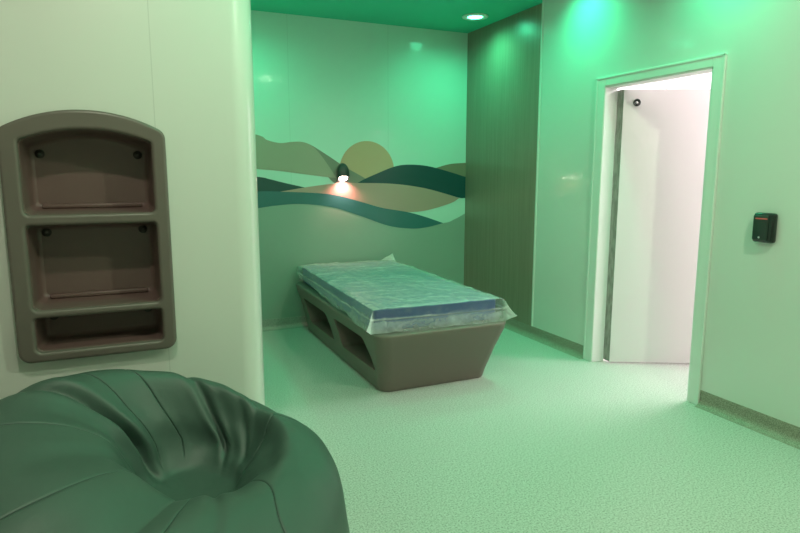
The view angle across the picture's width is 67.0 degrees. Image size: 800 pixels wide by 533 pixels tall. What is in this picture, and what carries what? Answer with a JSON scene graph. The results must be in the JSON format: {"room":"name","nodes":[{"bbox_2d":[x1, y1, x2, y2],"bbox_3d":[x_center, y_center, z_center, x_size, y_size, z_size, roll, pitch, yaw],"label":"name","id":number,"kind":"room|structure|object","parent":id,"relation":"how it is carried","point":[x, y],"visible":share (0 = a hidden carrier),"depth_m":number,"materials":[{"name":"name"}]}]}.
{"room":"psychiatric patient bedroom","nodes":[
{"label":"psychiatric patient bedroom","id":0,"kind":"room"},
{"bbox_2d":[0,0,264,405],"bbox_3d":[-2.713,-0.590,3.403,3.266,3.120,2.860,-4,10,-24],"label":"wall partition","id":1,"kind":"structure","parent":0,"point":[183,69],"depth_m":2.62,"materials":[{"name":"white paint"}]},
{"bbox_2d":[0,110,176,362],"bbox_3d":[-1.307,-0.136,2.578,0.606,1.022,0.194,-4,10,-24],"label":"wall shelf unit","id":2,"kind":"object","parent":1,"relation":"attached to","point":[85,196],"visible":1,"depth_m":2.60,"materials":[{"name":"brown plastic"}]},
{"bbox_2d":[251,10,467,222],"bbox_3d":[-0.627,-0.983,5.926,2.878,3.120,0.100,-4,10,-24],"label":"wall","id":3,"kind":"structure","parent":0,"point":[331,86],"depth_m":5.86,"materials":[{"name":"paint"}]},
{"bbox_2d":[262,316,307,331],"bbox_3d":[-0.539,0.513,6.116,2.752,0.104,0.050,-4,10,-24],"label":"baseboard","id":4,"kind":"structure","parent":3,"relation":"attached to","point":[299,321],"depth_m":5.87,"materials":[{"name":"plastic"}]},
{"bbox_2d":[255,134,465,319],"bbox_3d":[-0.536,-0.444,5.994,2.712,1.826,0.003,-4,10,-24],"label":"wall mural","id":5,"kind":"object","parent":3,"relation":"attached to","point":[298,228],"visible":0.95,"depth_m":5.99,"materials":[{"name":"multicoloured paint"}]},
{"bbox_2d":[336,163,348,181],"bbox_3d":[-0.552,-0.913,5.874,0.116,0.185,0.075,-4,10,-24],"label":"reading lamp","id":6,"kind":"object","parent":5,"relation":"attached to","point":[342,173],"visible":1,"depth_m":5.85,"materials":[{"name":"grey metal"}]},
{"bbox_2d":[251,0,541,32],"bbox_3d":[-0.325,-2.384,5.099,2.818,0.298,1.245,-4,10,-24],"label":"ceiling","id":7,"kind":"structure","parent":0,"point":[443,15],"depth_m":5.37,"materials":[{"name":"teal paint"}]},
{"bbox_2d":[462,13,488,20],"bbox_3d":[0.693,-2.299,5.567,0.244,0.014,0.244,-4,10,-24],"label":"recessed light","id":8,"kind":"object","parent":7,"relation":"in","point":[472,16],"visible":1,"depth_m":5.54,"materials":[{"name":"white"}]},
{"bbox_2d":[263,327,799,532],"bbox_3d":[0.467,1.146,2.717,8.300,0.100,7.600,-4,10,-24],"label":"floor","id":9,"kind":"structure","parent":0,"point":[547,439],"depth_m":3.33,"materials":[{"name":"plastic"}]},
{"bbox_2d":[0,369,349,532],"bbox_3d":[-0.854,0.813,1.865,1.423,0.816,1.404,-4,10,-24],"label":"beanbag","id":10,"kind":"object","parent":9,"relation":"on","point":[108,450],"visible":1,"depth_m":1.87,"materials":[{"name":"green leather"}]},
{"bbox_2d":[296,281,505,391],"bbox_3d":[-0.119,0.494,5.096,1.018,0.456,2.173,-4,10,-24],"label":"bed base","id":11,"kind":"object","parent":9,"relation":"on","point":[399,359],"visible":0.71,"depth_m":4.24,"materials":[{"name":"brown plastic"}]},
{"bbox_2d":[302,261,496,331],"bbox_3d":[-0.126,0.186,5.069,0.929,0.159,2.029,-4,10,-22],"label":"mattress","id":12,"kind":"object","parent":11,"relation":"on","point":[386,316],"visible":0.94,"depth_m":4.39,"materials":[{"name":"blue plastic"}]},
{"bbox_2d":[297,257,516,333],"bbox_3d":[-0.115,0.154,5.043,1.193,0.230,2.241,-4,10,-24],"label":"plastic cover","id":13,"kind":"object","parent":12,"relation":"on","point":[510,314],"visible":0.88,"depth_m":4.77,"materials":[{"name":"white"}]},
{"bbox_2d":[618,80,667,89],"bbox_3d":[1.960,-0.820,6.247,1.880,2.700,0.100,-4,10,-24],"label":"wall","id":14,"kind":"structure","parent":0,"point":[660,84],"depth_m":6.33,"materials":[{"name":"white paint"}]},
{"bbox_2d":[533,0,799,426],"bbox_3d":[2.241,-0.558,3.194,0.102,3.120,7.490,-4,10,-24],"label":"wall","id":15,"kind":"structure","parent":0,"point":[751,354],"depth_m":3.69,"materials":[{"name":"white"}]},
{"bbox_2d":[464,3,541,325],"bbox_3d":[0.957,-0.933,5.908,0.006,2.818,1.240,-4,10,-24],"label":"wall","id":16,"kind":"structure","parent":15,"relation":"attached to","point":[503,56],"depth_m":5.81,"materials":[{"name":"laminate"}]},
{"bbox_2d":[531,0,543,325],"bbox_3d":[1.213,-0.938,5.326,0.008,3.008,0.017,-4,10,-24],"label":"trim","id":17,"kind":"structure","parent":15,"relation":"attached to","point":[542,0],"depth_m":5.32,"materials":[{"name":"white"}]},
{"bbox_2d":[495,312,583,358],"bbox_3d":[1.085,0.563,5.798,0.050,0.104,1.964,-4,10,-24],"label":"baseboard","id":18,"kind":"structure","parent":15,"relation":"attached to","point":[574,349],"depth_m":5.38,"materials":[{"name":"plastic"}]},
{"bbox_2d":[583,53,726,404],"bbox_3d":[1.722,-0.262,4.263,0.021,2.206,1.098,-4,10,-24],"label":"trim","id":19,"kind":"structure","parent":15,"relation":"attached to","point":[718,62],"depth_m":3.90,"materials":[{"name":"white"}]},
{"bbox_2d":[603,89,709,362],"bbox_3d":[2.103,-0.282,4.658,0.926,2.100,0.092,1,9,3],"label":"door","id":20,"kind":"structure","parent":15,"relation":"in","point":[661,134],"depth_m":4.62,"materials":[{"name":"white laminate"}]},
{"bbox_2d":[695,390,799,449],"bbox_3d":[2.816,1.159,1.970,0.050,0.104,4.331,-4,10,-24],"label":"baseboard","id":21,"kind":"structure","parent":15,"relation":"attached to","point":[779,430],"depth_m":3.60,"materials":[{"name":"plastic"}]},
{"bbox_2d":[752,212,777,242],"bbox_3d":[2.072,-0.220,3.438,0.052,0.170,0.128,-4,10,-24],"label":"box","id":22,"kind":"object","parent":15,"relation":"attached to","point":[764,230],"visible":1,"depth_m":3.41,"materials":[{"name":"black plastic"}]},
{"bbox_2d":[667,72,711,88],"bbox_3d":[3.741,-0.581,4.706,0.100,2.700,4.400,-4,10,-24],"label":"wall","id":23,"kind":"structure","parent":0,"point":[701,81],"depth_m":6.13,"materials":[{"name":"white paint"}]}
]}

